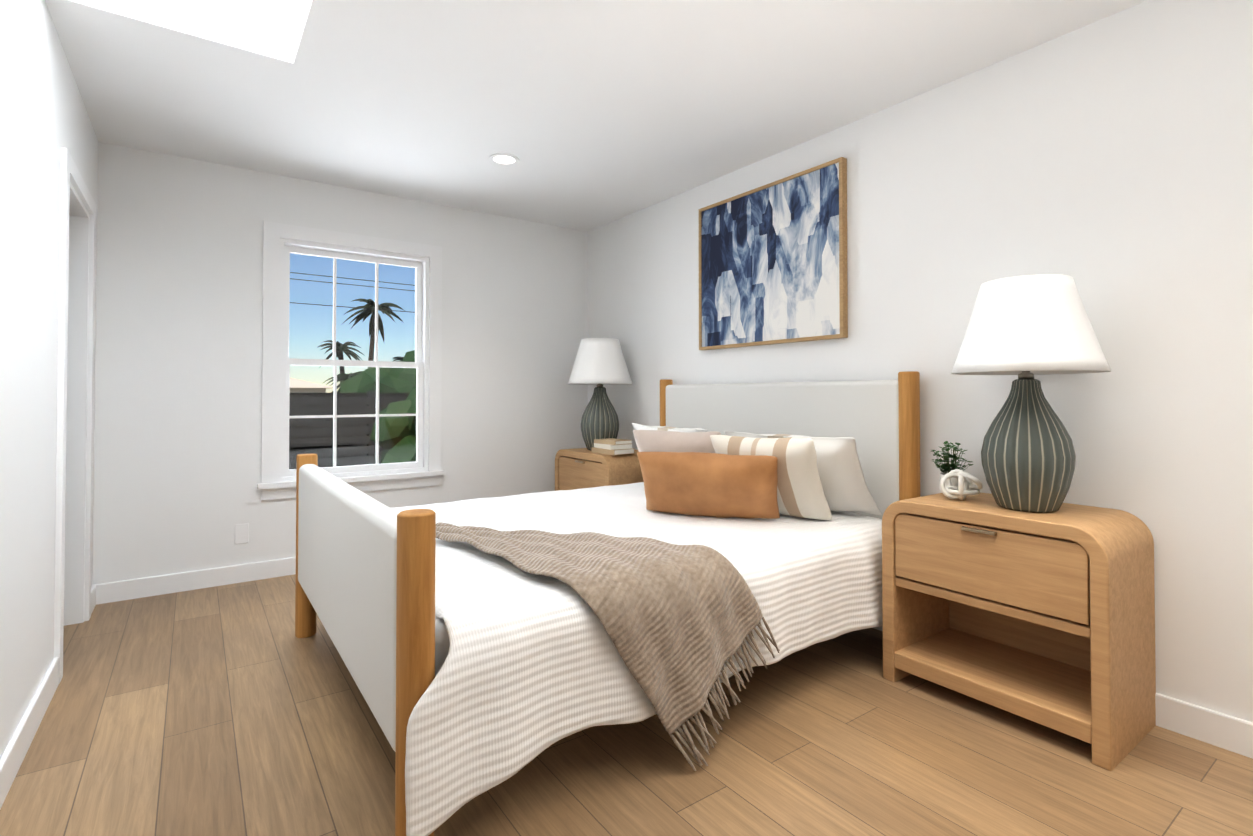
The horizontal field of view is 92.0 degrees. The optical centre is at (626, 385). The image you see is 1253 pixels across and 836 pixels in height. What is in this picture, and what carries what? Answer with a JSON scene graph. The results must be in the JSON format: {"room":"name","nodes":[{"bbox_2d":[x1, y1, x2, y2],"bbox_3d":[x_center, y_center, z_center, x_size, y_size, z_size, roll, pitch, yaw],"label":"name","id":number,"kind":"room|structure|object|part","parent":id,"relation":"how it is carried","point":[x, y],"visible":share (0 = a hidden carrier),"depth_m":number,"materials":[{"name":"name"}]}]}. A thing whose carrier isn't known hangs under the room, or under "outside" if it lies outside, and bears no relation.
{"room":"bedroom","nodes":[
{"label":"bedroom","id":0,"kind":"room"},
{"bbox_2d":[0,0,97,757],"bbox_3d":[-1.354,-0.106,1.038,0.150,2.440,5.180,1,-1,-36],"label":"wall","id":1,"kind":"structure","parent":0,"point":[44,118],"depth_m":1.92,"materials":[{"name":"white paint"}]},
{"bbox_2d":[0,657,58,808],"bbox_3d":[-0.971,1.056,0.628,0.016,0.105,4.095,1,-1,-36],"label":"baseboard","id":2,"kind":"structure","parent":1,"relation":"attached to","point":[13,756],"depth_m":1.86,"materials":[{"name":"white paint"}]},
{"bbox_2d":[54,147,95,683],"bbox_3d":[-2.475,0.113,2.619,0.168,2.050,0.860,1,-1,-36],"label":"door frame","id":3,"kind":"structure","parent":1,"relation":"attached to","point":[75,410],"depth_m":2.90,"materials":[{"name":"white paint"}]},
{"bbox_2d":[92,142,587,584],"bbox_3d":[-1.664,-0.060,4.093,3.200,2.440,0.150,1,-1,-36],"label":"wall","id":4,"kind":"structure","parent":0,"point":[178,387],"depth_m":3.56,"materials":[{"name":"white paint"}]},
{"bbox_2d":[91,557,295,608],"bbox_3d":[-1.562,1.107,4.044,3.030,0.105,0.020,1,-1,-36],"label":"baseboard","id":5,"kind":"structure","parent":4,"relation":"attached to","point":[101,593],"depth_m":3.40,"materials":[{"name":"white paint"}]},
{"bbox_2d":[235,523,248,543],"bbox_3d":[-2.261,0.870,3.555,0.070,0.115,0.008,1,-1,-36],"label":"electrical outlet plate","id":6,"kind":"object","parent":4,"relation":"attached to","point":[241,533],"visible":1,"depth_m":3.55,"materials":[{"name":"white plastic"}]},
{"bbox_2d":[261,221,441,483],"bbox_3d":[-1.784,-0.196,3.997,1.080,1.570,0.170,1,-1,-36],"label":"window","id":7,"kind":"structure","parent":4,"relation":"in","point":[273,233],"depth_m":3.93,"materials":[{"name":"white paint"}]},
{"bbox_3d":[-1.796,-0.499,4.017,0.860,0.745,0.030,1,-1,-36],"label":"window sash","id":8,"kind":"part","parent":7,"relation":"part of","materials":[{"name":"white wood"}]},
{"bbox_3d":[-1.796,-0.499,4.017,0.780,0.665,0.004,1,-1,-36],"label":"sash glass","id":9,"kind":"part","parent":7,"relation":"part of","materials":[{"name":"clear glass"}]},
{"bbox_3d":[-1.773,0.198,3.974,0.860,0.730,0.030,1,-1,-36],"label":"window sash","id":10,"kind":"part","parent":7,"relation":"part of","materials":[{"name":"white wood"}]},
{"bbox_3d":[-1.773,0.198,3.974,0.780,0.650,0.004,1,-1,-36],"label":"sash glass","id":11,"kind":"part","parent":7,"relation":"part of","materials":[{"name":"clear glass"}]},
{"bbox_2d":[257,470,445,499],"bbox_3d":[-1.730,0.637,3.909,1.120,0.100,0.055,1,-1,-36],"label":"window sill","id":12,"kind":"structure","parent":4,"relation":"attached to","point":[280,490],"depth_m":3.96,"materials":[{"name":"white paint"}]},
{"bbox_2d":[45,0,1146,231],"bbox_3d":[-0.053,-1.372,1.988,3.350,0.120,5.480,1,-1,-36],"label":"ceiling","id":13,"kind":"structure","parent":0,"point":[591,114],"depth_m":2.59,"materials":[{"name":"white paint"}]},
{"bbox_2d":[184,0,302,33],"bbox_3d":[-1.260,-1.601,1.737,0.750,0.330,1.330,1,-1,-36],"label":"skylight","id":14,"kind":"object","parent":13,"relation":"attached to","point":[282,15],"visible":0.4,"depth_m":2.39,"materials":[{"name":"white glass"}]},
{"bbox_2d":[489,153,518,165],"bbox_3d":[-0.696,-1.288,3.445,0.170,0.004,0.170,1,-1,-36],"label":"recessed light","id":15,"kind":"object","parent":13,"relation":"in","point":[491,158],"depth_m":3.44,"materials":[{"name":"white paint"}]},
{"bbox_3d":[-0.696,-1.288,3.445,0.120,0.002,0.120,1,-1,-36],"label":"recessed ceiling light lens","id":16,"kind":"part","parent":15,"relation":"part of","materials":[{"name":"white plastic"}]},
{"bbox_2d":[0,574,1252,835],"bbox_3d":[-0.053,1.153,1.950,3.350,0.050,5.480,1,-1,-36],"label":"floor","id":17,"kind":"structure","parent":0,"point":[232,710],"depth_m":1.81,"materials":[{"name":"brown wood"}]},
{"bbox_2d":[555,448,643,490],"bbox_3d":[-0.150,0.814,4.321,0.448,0.700,0.720,1,-1,-36],"label":"nightstand","id":18,"kind":"object","parent":17,"relation":"on","point":[578,468],"visible":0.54,"depth_m":4.08,"materials":[{"name":"brown wood"}]},
{"bbox_3d":[-0.160,0.637,4.316,0.394,0.240,0.616,1,-1,-36],"label":"drawer","id":19,"kind":"part","parent":18,"relation":"part of","materials":[{"name":"brown wood"}]},
{"bbox_2d":[567,338,632,450],"bbox_3d":[-0.190,0.063,4.351,0.476,0.800,0.476,1,-1,-36],"label":"lamp","id":20,"kind":"object","parent":18,"relation":"on","point":[599,362],"visible":0.79,"depth_m":4.23,"materials":[{"name":"ceramic"}]},
{"bbox_3d":[-0.190,-0.171,4.354,0.476,0.321,0.476,1,-1,-36],"label":"lamp shade","id":21,"kind":"part","parent":20,"relation":"part of","materials":[{"name":"white fabric"}]},
{"bbox_2d":[591,438,634,454],"bbox_3d":[-0.092,0.413,4.122,0.197,0.091,0.262,1,-1,-36],"label":"books","id":22,"kind":"object","parent":18,"relation":"on","point":[610,446],"visible":0.96,"depth_m":4.05,"materials":[{"name":"beige paper"}]},
{"bbox_2d":[295,371,919,835],"bbox_3d":[-0.101,0.539,2.696,2.219,1.200,1.890,1,-1,-36],"label":"bed","id":23,"kind":"object","parent":17,"relation":"on","point":[483,645],"visible":0.96,"depth_m":1.92,"materials":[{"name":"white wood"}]},
{"bbox_3d":[-0.980,0.615,2.095,0.080,0.540,1.640,1,-1,-36],"label":"foot panel","id":24,"kind":"part","parent":23,"relation":"part of","materials":[{"name":"white fabric"}]},
{"bbox_3d":[-0.108,0.745,2.716,2.025,0.260,1.580,1,-1,-36],"label":"mattress","id":25,"kind":"part","parent":23,"relation":"part of","materials":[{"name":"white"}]},
{"bbox_2d":[436,522,762,733],"bbox_3d":[-0.132,0.751,2.069,0.885,0.522,0.900,1,-1,-36],"label":"throw","id":26,"kind":"object","parent":23,"relation":"on","point":[606,623],"depth_m":1.76,"materials":[{"name":"beige fabric"}]},
{"bbox_2d":[391,482,882,835],"bbox_3d":[-0.159,0.807,2.675,2.105,0.502,1.852,1,-1,-36],"label":"duvet","id":27,"kind":"object","parent":23,"relation":"on","point":[512,660],"depth_m":1.75,"materials":[{"name":"fabric"}]},
{"bbox_2d":[637,452,779,518],"bbox_3d":[0.349,0.427,2.602,0.602,0.306,0.176,0,25,20],"label":"pillow","id":28,"kind":"object","parent":23,"relation":"on","point":[677,485],"depth_m":2.53,"materials":[{"name":"orange leather"}]},
{"bbox_3d":[0.752,0.426,3.336,0.070,0.885,1.640,1,-1,-36],"label":"head panel","id":29,"kind":"part","parent":23,"relation":"part of","materials":[{"name":"white fabric"}]},
{"bbox_2d":[882,492,1155,770],"bbox_3d":[1.377,0.781,2.186,0.448,0.700,0.720,1,-1,-36],"label":"nightstand","id":30,"kind":"object","parent":17,"relation":"on","point":[1046,619],"visible":0.98,"depth_m":2.02,"materials":[{"name":"brown wood"}]},
{"bbox_2d":[930,441,972,486],"bbox_3d":[1.311,0.329,2.447,0.157,0.210,0.155,1,-1,-36],"label":"plant","id":31,"kind":"object","parent":30,"relation":"on","point":[948,467],"visible":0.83,"depth_m":2.43,"materials":[{"name":"green plant"}]},
{"bbox_3d":[1.315,0.396,2.448,0.086,0.076,0.086,1,-1,-36],"label":"pot","id":32,"kind":"part","parent":31,"relation":"part of","materials":[{"name":"white ceramic"}]},
{"bbox_2d":[939,469,981,499],"bbox_3d":[1.275,0.376,2.300,0.135,0.110,0.146,1,-1,-36],"label":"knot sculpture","id":33,"kind":"object","parent":30,"relation":"on","point":[963,489],"visible":0.98,"depth_m":2.28,"materials":[{"name":"white ceramic"}]},
{"bbox_3d":[1.202,0.496,2.065,0.018,0.012,0.110,1,-1,-36],"label":"handle","id":34,"kind":"part","parent":30,"relation":"part of","materials":[{"name":"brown metal"}]},
{"bbox_3d":[1.367,0.606,2.181,0.394,0.240,0.616,1,-1,-36],"label":"drawer","id":35,"kind":"part","parent":30,"relation":"part of","materials":[{"name":"brown wood"}]},
{"bbox_3d":[1.551,0.782,2.310,0.016,0.602,0.624,1,-1,-36],"label":"panel","id":36,"kind":"part","parent":30,"relation":"part of","materials":[{"name":"brown wood"}]},
{"bbox_2d":[951,274,1110,512],"bbox_3d":[1.404,0.029,2.122,0.476,0.800,0.476,1,-1,-36],"label":"lamp","id":37,"kind":"object","parent":30,"relation":"on","point":[1026,328],"visible":1,"depth_m":2.01,"materials":[{"name":"ceramic"}]},
{"bbox_3d":[1.403,-0.196,2.127,0.048,0.350,0.048,1,-1,-36],"label":"stem","id":38,"kind":"part","parent":37,"relation":"part of","materials":[{"name":"silver metal"}]},
{"bbox_3d":[1.404,-0.205,2.126,0.476,0.321,0.476,1,-1,-36],"label":"lamp shade","id":39,"kind":"part","parent":37,"relation":"part of","materials":[{"name":"white fabric"}]},
{"bbox_2d":[588,0,1252,721],"bbox_3d":[1.249,-0.078,2.900,0.150,2.440,5.480,1,-1,-36],"label":"wall","id":40,"kind":"structure","parent":0,"point":[1106,164],"depth_m":2.19,"materials":[{"name":"white paint"}]},
{"bbox_2d":[699,157,847,349],"bbox_3d":[0.774,-0.675,3.405,0.040,0.890,1.040,1,-1,-36],"label":"painting","id":41,"kind":"object","parent":40,"relation":"attached to","point":[772,262],"visible":1,"depth_m":3.31,"materials":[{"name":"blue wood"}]},
{"bbox_2d":[873,626,1252,758],"bbox_3d":[1.181,1.089,2.834,0.016,0.105,5.180,1,-1,-36],"label":"baseboard","id":42,"kind":"structure","parent":40,"relation":"attached to","point":[1210,727],"depth_m":1.91,"materials":[{"name":"white paint"}]},
{"label":"outside","id":43,"kind":"structure","parent":0,"visible":0},
{"bbox_3d":[-6.990,2.089,25.315,42.000,0.020,40.520,1,-1,-36],"label":"yard","id":44,"kind":"structure","parent":43,"visible":0},
{"bbox_2d":[290,378,332,392],"bbox_3d":[-11.061,0.736,14.137,6.750,2.350,6.400,1,-1,-36],"label":"house","id":45,"kind":"structure","parent":44,"relation":"on","point":[298,387],"depth_m":13.41,"materials":[{"name":"beige"}]},
{"bbox_2d":[338,349,344,382],"bbox_3d":[-10.758,0.318,22.967,0.352,3.450,0.260,1,-1,-36],"label":"trunk","id":46,"kind":"object","parent":44,"relation":"on","point":[342,370],"depth_m":22.88,"materials":[{"name":"brown"}]},
{"bbox_2d":[318,340,364,367],"bbox_3d":[-10.858,-1.169,22.843,1.500,1.061,1.757,1,-1,-36],"label":"fronds","id":47,"kind":"object","parent":46,"relation":"attached to","point":[341,347],"depth_m":22.16,"materials":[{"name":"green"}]},
{"bbox_2d":[289,391,408,468],"bbox_3d":[-2.365,0.925,6.399,7.500,1.740,0.100,1,-1,-36],"label":"fence","id":48,"kind":"object","parent":44,"relation":"on","point":[370,447],"depth_m":5.99,"materials":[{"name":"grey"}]},
{"bbox_2d":[368,310,374,367],"bbox_3d":[-9.951,-0.473,23.556,0.452,5.050,0.260,1,-1,-36],"label":"trunk","id":49,"kind":"object","parent":44,"relation":"on","point":[371,352],"depth_m":23.55,"materials":[{"name":"brown"}]},
{"bbox_2d":[343,299,402,340],"bbox_3d":[-9.921,-2.574,23.681,2.347,1.600,2.477,1,-1,-36],"label":"fronds","id":50,"kind":"object","parent":49,"relation":"attached to","point":[371,306],"depth_m":23.60,"materials":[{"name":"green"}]},
{"bbox_2d":[340,350,416,463],"bbox_3d":[-1.832,0.519,10.926,6.950,2.999,9.000,1,-1,-36],"label":"shrubs","id":51,"kind":"object","parent":44,"relation":"on","point":[352,384],"depth_m":5.93,"materials":[{"name":"green plant"}]},
{"bbox_3d":[-9.164,0.545,24.718,0.301,3.050,0.260,1,-1,-36],"label":"trunk","id":52,"kind":"object","parent":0,"visible":0},
{"bbox_2d":[393,356,403,360],"bbox_3d":[-9.130,-0.662,24.743,1.454,1.068,1.624,1,-1,-36],"label":"fronds","id":53,"kind":"object","parent":52,"relation":"attached to","point":[400,358],"depth_m":24.64,"materials":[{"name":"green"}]},
{"bbox_3d":[-7.374,0.866,16.157,0.260,2.150,0.260,1,-1,-36],"label":"trunk","id":54,"kind":"object","parent":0,"visible":0},
{"bbox_2d":[323,371,362,392],"bbox_3d":[-7.388,0.044,16.148,1.323,0.885,1.268,1,-1,-36],"label":"fronds","id":55,"kind":"object","parent":54,"relation":"attached to","point":[344,378],"depth_m":15.95,"materials":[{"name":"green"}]},
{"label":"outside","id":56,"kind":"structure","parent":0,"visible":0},
{"bbox_2d":[290,272,414,312],"bbox_3d":[-8.772,-3.059,20.147,19.000,1.120,1.020,1,-1,-36],"label":"wires","id":57,"kind":"object","parent":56,"point":[350,284],"depth_m":20.01,"materials":[{"name":"black metal"}]}
]}

